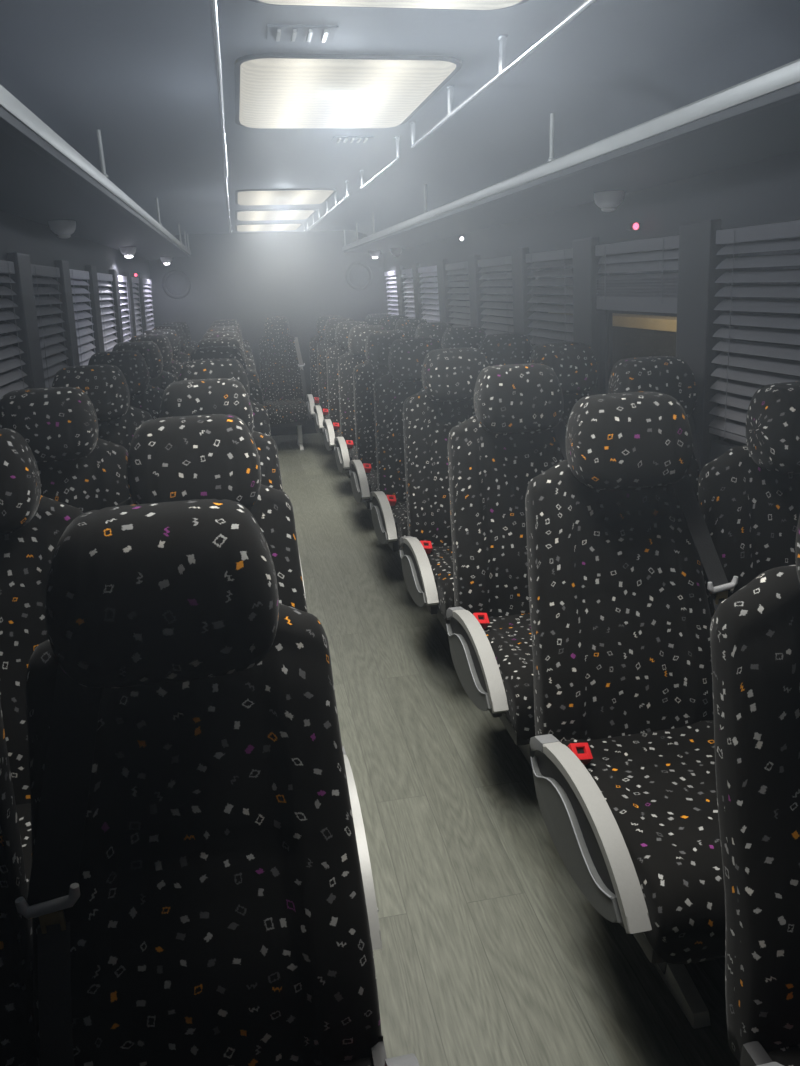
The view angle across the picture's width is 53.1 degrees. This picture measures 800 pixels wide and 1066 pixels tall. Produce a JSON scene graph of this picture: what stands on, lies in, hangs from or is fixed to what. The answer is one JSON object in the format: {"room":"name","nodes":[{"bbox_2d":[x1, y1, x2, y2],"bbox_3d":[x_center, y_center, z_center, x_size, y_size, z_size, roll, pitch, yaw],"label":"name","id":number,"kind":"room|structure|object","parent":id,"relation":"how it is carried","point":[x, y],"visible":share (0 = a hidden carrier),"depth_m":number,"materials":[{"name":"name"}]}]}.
{"room":"vehicle interior","nodes":[
{"label":"vehicle interior","id":0,"kind":"room"},
{"bbox_2d":[0,210,153,380],"bbox_3d":[-1.500,-0.379,3.315,0.132,1.800,9.820,-5,18,-10],"label":"wall","id":1,"kind":"structure","parent":0,"point":[18,234],"depth_m":3.72,"materials":[{"name":"grey plastic"}]},
{"bbox_2d":[0,260,28,398],"bbox_3d":[-1.359,-0.588,2.695,0.073,0.637,0.624,-5,18,-10],"label":"blind","id":2,"kind":"object","parent":1,"relation":"attached to","point":[10,375],"visible":0.58,"depth_m":2.85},
{"bbox_2d":[7,252,45,388],"bbox_3d":[-1.428,-0.598,3.120,0.077,0.930,0.190,-5,18,-10],"label":"trim","id":3,"kind":"structure","parent":1,"relation":"attached to","point":[27,322],"depth_m":3.01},
{"bbox_2d":[30,264,68,387],"bbox_3d":[-1.516,-0.820,3.460,0.073,0.637,0.594,-5,18,-10],"label":"blind","id":4,"kind":"object","parent":1,"relation":"attached to","point":[51,349],"visible":0.38,"depth_m":3.47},
{"bbox_2d":[0,387,130,512],"bbox_3d":[-0.977,0.117,2.231,0.463,0.970,0.817,-5,18,-10],"label":"passenger seat","id":5,"kind":"object","parent":1,"relation":"attached to","point":[77,468],"visible":0.31,"depth_m":2.33,"materials":[{"name":"black fabric"}]},
{"bbox_2d":[54,260,79,366],"bbox_3d":[-1.580,-0.822,3.857,0.077,0.930,0.160,-5,18,-10],"label":"trim","id":6,"kind":"structure","parent":1,"relation":"attached to","point":[65,289],"depth_m":3.75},
{"bbox_2d":[69,269,95,365],"bbox_3d":[-1.665,-1.040,4.188,0.073,0.637,0.604,-5,18,-10],"label":"blind","id":7,"kind":"object","parent":1,"relation":"attached to","point":[83,339],"visible":0.44,"depth_m":4.22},
{"bbox_2d":[84,265,104,352],"bbox_3d":[-1.732,-1.046,4.598,0.077,0.930,0.180,-5,18,-10],"label":"trim","id":8,"kind":"structure","parent":1,"relation":"attached to","point":[94,303],"depth_m":4.48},
{"bbox_2d":[0,85,190,260],"bbox_3d":[-1.272,-1.343,3.069,0.404,0.228,9.820,-5,18,-10],"label":"luggage rack","id":9,"kind":"object","parent":1,"relation":"attached to","point":[43,179],"visible":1,"depth_m":2.65,"materials":[{"name":"black plastic"}]},
{"bbox_2d":[48,220,75,237],"bbox_3d":[-1.440,-1.296,3.422,0.109,0.068,0.128,-5,18,-10],"label":"reading lamp","id":10,"kind":"object","parent":9,"relation":"attached to","point":[62,228],"visible":1,"depth_m":3.38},
{"bbox_2d":[119,247,135,257],"bbox_3d":[-1.866,-1.926,5.497,0.109,0.068,0.128,-5,18,-10],"label":"reading lamp","id":11,"kind":"object","parent":9,"relation":"attached to","point":[128,252],"visible":1,"depth_m":5.45,"materials":[{"name":"white"}]},
{"bbox_2d":[97,273,117,351],"bbox_3d":[-1.828,-1.281,4.981,0.073,0.637,0.694,-5,18,-10],"label":"blind","id":12,"kind":"object","parent":1,"relation":"attached to","point":[108,336],"visible":0.35,"depth_m":5.03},
{"bbox_2d":[109,269,123,342],"bbox_3d":[-1.901,-1.296,5.420,0.077,0.930,0.150,-5,18,-10],"label":"trim","id":13,"kind":"structure","parent":1,"relation":"attached to","point":[114,288],"depth_m":5.31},
{"bbox_2d":[118,275,130,341],"bbox_3d":[-1.982,-1.507,5.728,0.073,0.637,0.564,-5,18,-10],"label":"blind","id":14,"kind":"object","parent":1,"relation":"attached to","point":[125,326],"visible":0.32,"depth_m":5.80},
{"bbox_2d":[123,272,136,341],"bbox_3d":[-2.043,-1.506,6.115,0.077,0.930,0.170,-5,18,-10],"label":"trim","id":15,"kind":"structure","parent":1,"relation":"attached to","point":[130,301],"depth_m":6.00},
{"bbox_2d":[131,277,142,334],"bbox_3d":[-2.127,-1.722,6.437,0.073,0.637,0.574,-5,18,-10],"label":"blind","id":16,"kind":"object","parent":1,"relation":"attached to","point":[134,280],"visible":0.34,"depth_m":6.53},
{"bbox_2d":[136,274,146,334],"bbox_3d":[-2.189,-1.721,6.824,0.077,0.930,0.160,-5,18,-10],"label":"trim","id":17,"kind":"structure","parent":1,"relation":"attached to","point":[140,293],"depth_m":6.71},
{"bbox_2d":[112,341,177,389],"bbox_3d":[-1.417,-0.532,4.372,0.463,0.970,0.817,-5,18,-10],"label":"passenger seat","id":18,"kind":"object","parent":1,"relation":"attached to","point":[159,378],"visible":0.2,"depth_m":4.46,"materials":[{"name":"black fabric"}]},
{"bbox_2d":[142,278,154,329],"bbox_3d":[-2.305,-1.984,7.301,0.073,0.637,0.914,-5,18,-10],"label":"blind","id":19,"kind":"object","parent":1,"relation":"attached to","point":[146,282],"visible":0.45,"depth_m":7.41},
{"bbox_2d":[153,325,194,354],"bbox_3d":[-1.857,-1.181,6.513,0.463,0.970,0.817,-5,18,-10],"label":"passenger seat","id":20,"kind":"object","parent":1,"relation":"attached to","point":[184,348],"visible":0.16,"depth_m":6.60,"materials":[{"name":"black fabric"}]},
{"bbox_2d":[143,230,397,435],"bbox_3d":[-1.246,-2.001,8.136,2.750,2.140,0.060,-5,18,-10],"label":"wall","id":21,"kind":"structure","parent":0,"point":[248,279],"depth_m":7.95,"materials":[{"name":"grey plastic"}]},
{"bbox_2d":[162,270,190,298],"bbox_3d":[-2.173,-2.415,7.774,0.270,0.270,0.026,-5,18,-10],"label":"wall speaker","id":22,"kind":"object","parent":21,"relation":"attached to","point":[176,284],"visible":1,"depth_m":7.77,"materials":[{"name":"black plastic"}]},
{"bbox_2d":[165,273,186,294],"bbox_3d":[-2.172,-2.414,7.771,0.208,0.208,0.018,-5,18,-10],"label":"grille","id":23,"kind":"object","parent":22,"relation":"attached to","point":[175,283],"depth_m":7.76,"materials":[{"name":"plastic"}]},
{"bbox_2d":[346,262,371,289],"bbox_3d":[-0.413,-2.595,8.081,0.270,0.270,0.026,-5,18,-10],"label":"wall speaker","id":24,"kind":"object","parent":21,"relation":"attached to","point":[358,274],"visible":1,"depth_m":8.07,"materials":[{"name":"black plastic"}]},
{"bbox_2d":[349,265,368,286],"bbox_3d":[-0.413,-2.594,8.078,0.208,0.208,0.018,-5,18,-10],"label":"grille","id":25,"kind":"object","parent":24,"relation":"attached to","point":[358,274],"depth_m":8.07,"materials":[{"name":"plastic"}]},
{"bbox_2d":[0,0,799,235],"bbox_3d":[-0.348,-1.441,3.229,2.600,0.360,9.820,-5,18,-10],"label":"ceiling","id":26,"kind":"structure","parent":0,"point":[140,73],"depth_m":2.18,"materials":[{"name":"plastic"}]},
{"bbox_2d":[209,0,227,176],"bbox_3d":[-0.451,-1.117,1.997,0.018,0.081,2.760,-5,18,-10],"label":"rail","id":27,"kind":"object","parent":26,"relation":"attached to","point":[213,3],"visible":1,"depth_m":1.71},
{"bbox_2d":[221,158,231,232],"bbox_3d":[-1.044,-1.979,4.860,0.034,0.092,3.257,-5,18,-10],"label":"rail","id":28,"kind":"object","parent":26,"relation":"attached to","point":[225,177],"visible":0.81,"depth_m":4.00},
{"bbox_2d":[235,223,302,231],"bbox_3d":[-1.165,-2.700,7.073,0.569,0.021,0.718,-5,18,-10],"label":"recessed light","id":29,"kind":"object","parent":26,"relation":"in","point":[258,226],"visible":1,"depth_m":6.88,"materials":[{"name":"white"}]},
{"bbox_2d":[235,209,315,220],"bbox_3d":[-0.931,-2.353,5.932,0.569,0.021,0.748,-5,18,-10],"label":"recessed light","id":30,"kind":"object","parent":26,"relation":"in","point":[267,214],"visible":1,"depth_m":5.75,"materials":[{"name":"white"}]},
{"bbox_2d":[235,188,335,204],"bbox_3d":[-0.699,-2.012,4.805,0.569,0.021,0.748,-5,18,-10],"label":"recessed light","id":31,"kind":"object","parent":26,"relation":"in","point":[307,195],"visible":1,"depth_m":4.63,"materials":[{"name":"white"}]},
{"bbox_2d":[266,24,337,41],"bbox_3d":[-0.214,-1.082,1.737,0.150,0.010,0.100,-5,18,-10],"label":"ceiling vent","id":32,"kind":"object","parent":26,"relation":"in","point":[307,33],"visible":1,"depth_m":1.72,"materials":[{"name":"plastic"}]},
{"bbox_2d":[303,180,350,232],"bbox_3d":[-0.543,-2.204,5.509,0.018,0.081,2.890,-5,18,-10],"label":"rail","id":33,"kind":"object","parent":26,"relation":"attached to","point":[348,194],"visible":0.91,"depth_m":5.11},
{"bbox_2d":[235,53,461,127],"bbox_3d":[-0.190,-1.260,2.326,0.569,0.021,0.868,-5,18,-10],"label":"recessed light","id":34,"kind":"object","parent":26,"relation":"in","point":[273,90],"visible":1,"depth_m":2.15,"materials":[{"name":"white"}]},
{"bbox_2d":[331,136,373,142],"bbox_3d":[-0.180,-1.478,3.008,0.150,0.010,0.100,-5,18,-10],"label":"ceiling vent","id":35,"kind":"object","parent":26,"relation":"in","point":[344,139],"visible":1,"depth_m":2.99,"materials":[{"name":"plastic"}]},
{"bbox_2d":[360,136,400,188],"bbox_3d":[-0.096,-1.576,3.432,0.018,0.081,0.940,-5,18,-10],"label":"rail","id":36,"kind":"object","parent":26,"relation":"attached to","point":[397,145],"visible":1,"depth_m":3.23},
{"bbox_2d":[249,0,528,9],"bbox_3d":[0.047,-0.910,1.171,0.569,0.021,0.868,-5,18,-10],"label":"recessed light","id":37,"kind":"object","parent":26,"relation":"in","point":[406,4],"visible":1,"depth_m":1.53,"materials":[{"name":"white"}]},
{"bbox_2d":[409,0,596,147],"bbox_3d":[0.242,-1.077,1.786,0.018,0.081,2.074,-5,18,-10],"label":"rail","id":38,"kind":"object","parent":26,"relation":"attached to","point":[503,69],"visible":1,"depth_m":1.82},
{"bbox_2d":[271,433,739,1065],"bbox_3d":[-0.258,0.399,3.806,2.750,0.060,9.820,-5,18,-10],"label":"floor","id":39,"kind":"structure","parent":0,"point":[491,953],"depth_m":2.09,"materials":[{"name":"grey wood"}]},
{"bbox_2d":[15,499,418,1065],"bbox_3d":[-0.209,0.626,0.917,0.500,1.215,0.832,-5,18,-10],"label":"passenger seat","id":40,"kind":"object","parent":39,"relation":"on","point":[196,897],"visible":1,"depth_m":1.08,"materials":[{"name":"black fabric"}]},
{"bbox_2d":[0,702,37,1065],"bbox_3d":[-0.684,0.550,0.804,0.463,0.970,0.817,-5,18,-10],"label":"passenger seat","id":41,"kind":"object","parent":40,"relation":"attached to","point":[17,1025],"visible":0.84,"depth_m":1.06,"materials":[{"name":"black fabric"}]},
{"bbox_2d":[331,1057,373,1065],"bbox_3d":[-0.198,0.886,0.880,0.442,0.170,0.580,-5,18,-10],"label":"cushion","id":42,"kind":"object","parent":40,"relation":"on","point":[335,1061],"depth_m":1.12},
{"bbox_2d":[159,378,282,490],"bbox_3d":[-0.502,0.194,2.344,0.500,1.215,0.832,-5,18,-10],"label":"passenger seat","id":43,"kind":"object","parent":39,"relation":"on","point":[225,396],"visible":0.12,"depth_m":2.38,"materials":[{"name":"black fabric"}]},
{"bbox_2d":[189,346,263,404],"bbox_3d":[-0.796,-0.239,3.771,0.500,1.215,0.832,-5,18,-10],"label":"passenger seat","id":44,"kind":"object","parent":39,"relation":"on","point":[216,352],"visible":0.08,"depth_m":3.81,"materials":[{"name":"black fabric"}]},
{"bbox_2d":[88,351,164,418],"bbox_3d":[-1.270,-0.315,3.659,0.463,0.970,0.817,-5,18,-10],"label":"passenger seat","id":45,"kind":"object","parent":44,"relation":"attached to","point":[144,396],"visible":0.2,"depth_m":3.74,"materials":[{"name":"black fabric"}]},
{"bbox_2d":[197,337,259,385],"bbox_3d":[-0.942,-0.456,4.485,0.500,1.215,0.832,-5,18,-10],"label":"passenger seat","id":46,"kind":"object","parent":39,"relation":"on","point":[252,375],"visible":0.09,"depth_m":4.53,"materials":[{"name":"black fabric"}]},
{"bbox_2d":[202,331,255,370],"bbox_3d":[-1.089,-0.672,5.199,0.500,1.215,0.832,-5,18,-10],"label":"passenger seat","id":47,"kind":"object","parent":39,"relation":"on","point":[250,363],"visible":0.06,"depth_m":5.25,"materials":[{"name":"black fabric"}]},
{"bbox_2d":[130,334,182,377],"bbox_3d":[-1.563,-0.748,5.086,0.463,0.970,0.817,-5,18,-10],"label":"passenger seat","id":48,"kind":"object","parent":47,"relation":"attached to","point":[162,341],"visible":0.2,"depth_m":5.17,"materials":[{"name":"black fabric"}]},
{"bbox_2d":[206,326,253,360],"bbox_3d":[-1.235,-0.888,5.912,0.500,1.215,0.832,-5,18,-10],"label":"passenger seat","id":49,"kind":"object","parent":39,"relation":"on","point":[248,354],"visible":0.08,"depth_m":5.96,"materials":[{"name":"black fabric"}]},
{"bbox_2d":[143,329,189,363],"bbox_3d":[-1.710,-0.965,5.800,0.463,0.970,0.817,-5,18,-10],"label":"passenger seat","id":50,"kind":"object","parent":49,"relation":"attached to","point":[181,357],"visible":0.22,"depth_m":5.89,"materials":[{"name":"black fabric"}]},
{"bbox_2d":[210,322,251,352],"bbox_3d":[-1.382,-1.105,6.626,0.500,1.215,0.832,-5,18,-10],"label":"passenger seat","id":51,"kind":"object","parent":39,"relation":"on","point":[246,347],"visible":0.07,"depth_m":6.67,"materials":[{"name":"black fabric"}]},
{"bbox_2d":[212,319,249,345],"bbox_3d":[-1.528,-1.321,7.340,0.500,1.215,0.832,-5,18,-10],"label":"passenger seat","id":52,"kind":"object","parent":39,"relation":"on","point":[245,341],"visible":0.03,"depth_m":7.39,"materials":[{"name":"black fabric"}]},
{"bbox_2d":[162,321,197,348],"bbox_3d":[-2.003,-1.397,7.227,0.463,0.970,0.817,-5,18,-10],"label":"passenger seat","id":53,"kind":"object","parent":52,"relation":"attached to","point":[184,325],"visible":0.12,"depth_m":7.32,"materials":[{"name":"black fabric"}]},
{"bbox_2d":[177,358,306,604],"bbox_3d":[-0.649,-0.023,3.058,0.500,1.215,0.832,-5,18,-10],"label":"passenger seat","id":54,"kind":"object","parent":39,"relation":"on","point":[228,368],"visible":0.09,"depth_m":3.10,"materials":[{"name":"black fabric"}]},
{"bbox_2d":[52,364,151,452],"bbox_3d":[-1.124,-0.099,2.945,0.463,0.970,0.817,-5,18,-10],"label":"passenger seat","id":55,"kind":"object","parent":54,"relation":"attached to","point":[106,386],"visible":0.23,"depth_m":3.03,"materials":[{"name":"black fabric"}]},
{"bbox_2d":[116,414,381,949],"bbox_3d":[-0.356,0.410,1.630,0.500,1.215,0.832,-5,18,-10],"label":"passenger seat","id":56,"kind":"object","parent":39,"relation":"on","point":[210,456],"visible":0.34,"depth_m":1.66,"materials":[{"name":"black fabric"}]},
{"bbox_2d":[0,428,82,922],"bbox_3d":[-0.831,0.334,1.518,0.463,0.970,0.817,-5,18,-10],"label":"passenger seat","id":57,"kind":"object","parent":56,"relation":"attached to","point":[32,524],"visible":0.34,"depth_m":1.73,"materials":[{"name":"black fabric"}]},
{"bbox_2d":[16,803,31,922],"bbox_3d":[-0.795,0.711,1.513,0.442,0.170,0.580,-5,18,-10],"label":"cushion","id":58,"kind":"object","parent":57,"relation":"on","point":[23,809],"depth_m":1.63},
{"bbox_2d":[259,316,307,449],"bbox_3d":[-1.117,-1.439,7.671,0.464,1.215,0.817,-5,18,-10],"label":"passenger seat","id":59,"kind":"object","parent":39,"relation":"on","point":[283,385],"visible":0.93,"depth_m":7.81,"materials":[{"name":"fabric"}]},
{"bbox_2d":[264,398,307,423],"bbox_3d":[-1.098,-1.178,7.628,0.389,0.170,0.580,-5,18,-10],"label":"cushion","id":60,"kind":"object","parent":59,"relation":"on","point":[280,410],"depth_m":7.38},
{"bbox_2d":[306,315,342,418],"bbox_3d":[-0.594,-1.387,7.442,0.574,1.215,0.832,-5,18,-10],"label":"passenger seat","id":61,"kind":"object","parent":39,"relation":"on","point":[312,399],"visible":0.3,"depth_m":7.57,"materials":[{"name":"black fabric"}]},
{"bbox_2d":[313,318,353,435],"bbox_3d":[-0.448,-1.170,6.729,0.574,1.215,0.832,-5,18,-10],"label":"passenger seat","id":62,"kind":"object","parent":39,"relation":"on","point":[321,410],"visible":0.28,"depth_m":6.85,"materials":[{"name":"black fabric"}]},
{"bbox_2d":[322,321,367,453],"bbox_3d":[-0.301,-0.954,6.015,0.574,1.215,0.832,-5,18,-10],"label":"passenger seat","id":63,"kind":"object","parent":39,"relation":"on","point":[331,429],"visible":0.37,"depth_m":6.14,"materials":[{"name":"black fabric"}]},
{"bbox_2d":[334,325,385,477],"bbox_3d":[-0.154,-0.738,5.301,0.574,1.215,0.832,-5,18,-10],"label":"passenger seat","id":64,"kind":"object","parent":39,"relation":"on","point":[345,448],"visible":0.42,"depth_m":5.43,"materials":[{"name":"black fabric"}]},
{"bbox_2d":[348,445,356,459],"bbox_3d":[-0.114,-0.480,5.270,0.442,0.170,0.580,-5,18,-10],"label":"cushion","id":65,"kind":"object","parent":64,"relation":"on","point":[351,448],"depth_m":5.21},
{"bbox_2d":[349,330,409,508],"bbox_3d":[-0.008,-0.521,4.588,0.574,1.215,0.832,-5,18,-10],"label":"passenger seat","id":66,"kind":"object","parent":39,"relation":"on","point":[363,472],"visible":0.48,"depth_m":4.71,"materials":[{"name":"black fabric"}]},
{"bbox_2d":[366,469,377,491],"bbox_3d":[0.033,-0.264,4.556,0.442,0.170,0.580,-5,18,-10],"label":"cushion","id":67,"kind":"object","parent":66,"relation":"on","point":[371,474],"depth_m":4.44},
{"bbox_2d":[370,337,441,555],"bbox_3d":[0.139,-0.305,3.874,0.574,1.215,0.832,-5,18,-10],"label":"passenger seat","id":68,"kind":"object","parent":39,"relation":"on","point":[406,357],"visible":0.45,"depth_m":4.00,"materials":[{"name":"black fabric"}]},
{"bbox_2d":[391,500,407,549],"bbox_3d":[0.180,-0.048,3.842,0.442,0.170,0.580,-5,18,-10],"label":"cushion","id":69,"kind":"object","parent":68,"relation":"on","point":[398,507],"depth_m":3.68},
{"bbox_2d":[400,347,488,633],"bbox_3d":[0.285,-0.088,3.160,0.574,1.215,0.832,-5,18,-10],"label":"passenger seat","id":70,"kind":"object","parent":39,"relation":"on","point":[449,375],"visible":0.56,"depth_m":3.29,"materials":[{"name":"black fabric"}]},
{"bbox_2d":[427,546,454,623],"bbox_3d":[0.326,0.169,3.129,0.442,0.170,0.580,-5,18,-10],"label":"cushion","id":71,"kind":"object","parent":70,"relation":"on","point":[440,558],"depth_m":2.95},
{"bbox_2d":[446,363,566,767],"bbox_3d":[0.432,0.128,2.447,0.574,1.215,0.832,-5,18,-10],"label":"passenger seat","id":72,"kind":"object","parent":39,"relation":"on","point":[516,433],"visible":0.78,"depth_m":2.58,"materials":[{"name":"black fabric"}]},
{"bbox_2d":[484,613,535,739],"bbox_3d":[0.473,0.385,2.415,0.442,0.170,0.580,-5,18,-10],"label":"cushion","id":73,"kind":"object","parent":72,"relation":"on","point":[509,637],"depth_m":2.24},
{"bbox_2d":[525,391,737,1028],"bbox_3d":[0.578,0.344,1.733,0.574,1.215,0.832,-5,18,-10],"label":"passenger seat","id":74,"kind":"object","parent":39,"relation":"on","point":[619,538],"visible":0.88,"depth_m":1.86,"materials":[{"name":"black fabric"}]},
{"bbox_2d":[561,720,725,963],"bbox_3d":[0.619,0.602,1.702,0.442,0.170,0.580,-5,18,-10],"label":"cushion","id":75,"kind":"object","parent":74,"relation":"on","point":[656,778],"depth_m":1.58,"materials":[{"name":"fabric"}]},
{"bbox_2d":[710,514,799,1065],"bbox_3d":[0.735,0.575,0.973,0.574,1.215,0.832,-5,18,-10],"label":"passenger seat","id":76,"kind":"object","parent":39,"relation":"on","point":[755,631],"visible":1,"depth_m":1.12,"materials":[{"name":"black fabric"}]},
{"bbox_2d":[767,1044,799,1065],"bbox_3d":[0.775,0.832,0.941,0.442,0.170,0.580,-5,18,-10],"label":"cushion","id":77,"kind":"object","parent":76,"relation":"on","point":[783,1054],"depth_m":1.11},
{"bbox_2d":[383,150,799,461],"bbox_3d":[0.872,-0.595,3.737,0.132,1.800,9.820,-5,18,-10],"label":"wall","id":78,"kind":"structure","parent":0,"point":[765,191],"depth_m":2.89,"materials":[{"name":"grey plastic"}]},
{"bbox_2d":[365,313,390,324],"bbox_3d":[-0.125,-1.549,7.497,0.525,0.970,0.817,-5,18,-10],"label":"passenger seat","id":79,"kind":"object","parent":78,"relation":"attached to","point":[371,319],"visible":0.09,"depth_m":7.54,"materials":[{"name":"black fabric"}]},
{"bbox_2d":[384,270,398,315],"bbox_3d":[-0.053,-2.227,7.823,0.073,0.637,0.664,-5,18,-10],"label":"blind","id":80,"kind":"object","parent":78,"relation":"attached to","point":[391,274],"visible":0.42,"depth_m":7.84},
{"bbox_2d":[378,315,406,330],"bbox_3d":[0.022,-1.333,6.784,0.525,0.970,0.817,-5,18,-10],"label":"passenger seat","id":81,"kind":"object","parent":78,"relation":"attached to","point":[388,322],"visible":0.08,"depth_m":6.83,"materials":[{"name":"black fabric"}]},
{"bbox_2d":[395,266,406,317],"bbox_3d":[0.029,-1.993,7.442,0.077,0.930,0.200,-5,18,-10],"label":"trim","id":82,"kind":"structure","parent":78,"relation":"attached to","point":[399,277],"depth_m":7.31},
{"bbox_2d":[401,268,414,318],"bbox_3d":[0.103,-1.997,7.062,0.073,0.637,0.524,-5,18,-10],"label":"blind","id":83,"kind":"object","parent":78,"relation":"attached to","point":[408,272],"visible":0.4,"depth_m":7.08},
{"bbox_2d":[394,318,426,337],"bbox_3d":[0.168,-1.116,6.070,0.525,0.970,0.817,-5,18,-10],"label":"passenger seat","id":84,"kind":"object","parent":78,"relation":"attached to","point":[409,326],"visible":0.1,"depth_m":6.12,"materials":[{"name":"black fabric"}]},
{"bbox_2d":[412,263,423,318],"bbox_3d":[0.168,-1.788,6.766,0.077,0.930,0.160,-5,18,-10],"label":"trim","id":85,"kind":"structure","parent":78,"relation":"attached to","point":[416,279],"depth_m":6.65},
{"bbox_2d":[418,265,439,322],"bbox_3d":[0.254,-1.773,6.325,0.073,0.637,0.694,-5,18,-10],"label":"blind","id":86,"kind":"object","parent":78,"relation":"attached to","point":[429,270],"visible":0.38,"depth_m":6.33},
{"bbox_2d":[415,322,452,343],"bbox_3d":[0.315,-0.900,5.356,0.525,0.970,0.817,-5,18,-10],"label":"passenger seat","id":87,"kind":"object","parent":78,"relation":"attached to","point":[436,330],"visible":0.12,"depth_m":5.41,"materials":[{"name":"black fabric"}]},
{"bbox_2d":[436,259,450,323],"bbox_3d":[0.339,-1.535,5.930,0.077,0.930,0.200,-5,18,-10],"label":"trim","id":88,"kind":"structure","parent":78,"relation":"attached to","point":[443,294],"depth_m":5.80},
{"bbox_2d":[445,261,470,327],"bbox_3d":[0.423,-1.524,5.503,0.073,0.637,0.624,-5,18,-10],"label":"blind","id":89,"kind":"object","parent":78,"relation":"attached to","point":[461,267],"visible":0.42,"depth_m":5.51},
{"bbox_2d":[441,327,485,348],"bbox_3d":[0.461,-0.683,4.643,0.525,0.970,0.817,-5,18,-10],"label":"passenger seat","id":90,"kind":"object","parent":78,"relation":"attached to","point":[457,337],"visible":0.1,"depth_m":4.69,"materials":[{"name":"black fabric"}]},
{"bbox_2d":[468,255,483,329],"bbox_3d":[0.498,-1.300,5.155,0.077,0.930,0.170,-5,18,-10],"label":"trim","id":91,"kind":"structure","parent":78,"relation":"attached to","point":[474,275],"depth_m":5.04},
{"bbox_2d":[478,256,513,334],"bbox_3d":[0.584,-1.286,4.719,0.073,0.637,0.674,-5,18,-10],"label":"blind","id":92,"kind":"object","parent":78,"relation":"attached to","point":[501,263],"visible":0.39,"depth_m":4.71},
{"bbox_2d":[478,333,532,365],"bbox_3d":[0.608,-0.467,3.929,0.525,0.970,0.817,-5,18,-10],"label":"passenger seat","id":93,"kind":"object","parent":78,"relation":"attached to","point":[506,348],"visible":0.14,"depth_m":3.98,"materials":[{"name":"black fabric"}]},
{"bbox_2d":[511,247,531,344],"bbox_3d":[0.665,-1.054,4.343,0.077,0.930,0.180,-5,18,-10],"label":"trim","id":94,"kind":"structure","parent":78,"relation":"attached to","point":[520,272],"depth_m":4.23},
{"bbox_2d":[526,248,572,349],"bbox_3d":[0.748,-1.044,3.921,0.073,0.637,0.634,-5,18,-10],"label":"blind","id":95,"kind":"object","parent":78,"relation":"attached to","point":[557,258],"visible":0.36,"depth_m":3.90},
{"bbox_2d":[529,342,599,424],"bbox_3d":[0.754,-0.251,3.216,0.525,0.970,0.817,-5,18,-10],"label":"passenger seat","id":96,"kind":"object","parent":78,"relation":"attached to","point":[574,364],"visible":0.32,"depth_m":3.28,"materials":[{"name":"black fabric"}]},
{"bbox_2d":[342,59,799,253],"bbox_3d":[0.571,-1.512,3.397,0.414,0.228,9.820,-5,18,-10],"label":"luggage rack","id":97,"kind":"object","parent":78,"relation":"attached to","point":[757,118],"visible":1,"depth_m":2.37,"materials":[{"name":"black plastic"}]},
{"bbox_2d":[594,191,623,211],"bbox_3d":[0.793,-1.257,3.041,0.109,0.068,0.128,-5,18,-10],"label":"reading lamp","id":98,"kind":"object","parent":97,"relation":"attached to","point":[607,201],"visible":1,"depth_m":3.00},
{"bbox_2d":[573,237,599,391],"bbox_3d":[0.827,-0.814,3.554,0.077,0.930,0.200,-5,18,-10],"label":"trim","id":99,"kind":"structure","parent":78,"relation":"attached to","point":[586,318],"depth_m":3.45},
{"bbox_2d":[605,263,612,393],"bbox_3d":[0.965,-0.787,3.112,0.047,0.670,0.720,-5,18,-10],"label":"window","id":100,"kind":"structure","parent":78,"relation":"in","point":[609,313],"depth_m":3.46,"materials":[{"name":"black glass"}]},
{"bbox_2d":[626,223,639,230],"bbox_3d":[0.867,-1.137,2.969,0.040,0.024,0.051,-5,18,-10],"label":"indicator light","id":101,"kind":"object","parent":78,"relation":"attached to","point":[631,226],"visible":1,"depth_m":2.96,"materials":[{"name":"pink plastic"}]},
{"bbox_2d":[595,235,678,313],"bbox_3d":[0.902,-0.976,3.042,0.055,0.257,0.684,-5,18,-10],"label":"blind","id":102,"kind":"object","parent":78,"relation":"attached to","point":[657,292],"visible":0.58,"depth_m":3.01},
{"bbox_2d":[608,356,701,502],"bbox_3d":[0.901,-0.034,2.502,0.525,0.970,0.817,-5,18,-10],"label":"passenger seat","id":103,"kind":"object","parent":78,"relation":"attached to","point":[672,376],"visible":0.19,"depth_m":2.56,"materials":[{"name":"black fabric"}]},
{"bbox_2d":[676,219,721,474],"bbox_3d":[1.000,-0.559,2.714,0.077,0.930,0.190,-5,18,-10],"label":"trim","id":104,"kind":"structure","parent":78,"relation":"attached to","point":[698,248],"depth_m":2.63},
{"bbox_2d":[719,254,746,445],"bbox_3d":[1.136,-0.535,2.281,0.047,0.670,0.710,-5,18,-10],"label":"window","id":105,"kind":"structure","parent":78,"relation":"in","point":[734,442],"depth_m":2.58,"materials":[{"name":"black glass"}]},
{"bbox_2d":[698,382,799,617],"bbox_3d":[1.048,0.182,1.788,0.525,0.970,0.817,-5,18,-10],"label":"passenger seat","id":106,"kind":"object","parent":78,"relation":"attached to","point":[749,495],"visible":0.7,"depth_m":1.96,"materials":[{"name":"black fabric"}]},
{"bbox_2d":[708,220,799,443],"bbox_3d":[1.087,-0.543,2.268,0.073,0.637,0.674,-5,18,-10],"label":"blind","id":107,"kind":"object","parent":78,"relation":"attached to","point":[734,397],"visible":0.89,"depth_m":2.39,"materials":[{"name":"plastic"}]},
{"label":"outside","id":108,"kind":"structure","parent":0,"visible":0},
{"bbox_2d":[497,325,799,385],"bbox_3d":[12.783,-3.384,17.573,28.200,0.100,50.000,-5,18,-10],"label":"ground","id":109,"kind":"structure","parent":108,"point":[735,325],"depth_m":27.97,"materials":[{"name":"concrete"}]},
{"bbox_2d":[548,312,676,368],"bbox_3d":[3.702,-2.796,13.597,0.500,1.760,5.300,-5,18,-10],"label":"concrete ledge","id":110,"kind":"object","parent":109,"relation":"on","point":[633,335],"visible":0.1,"depth_m":12.27,"materials":[{"name":"concrete"}]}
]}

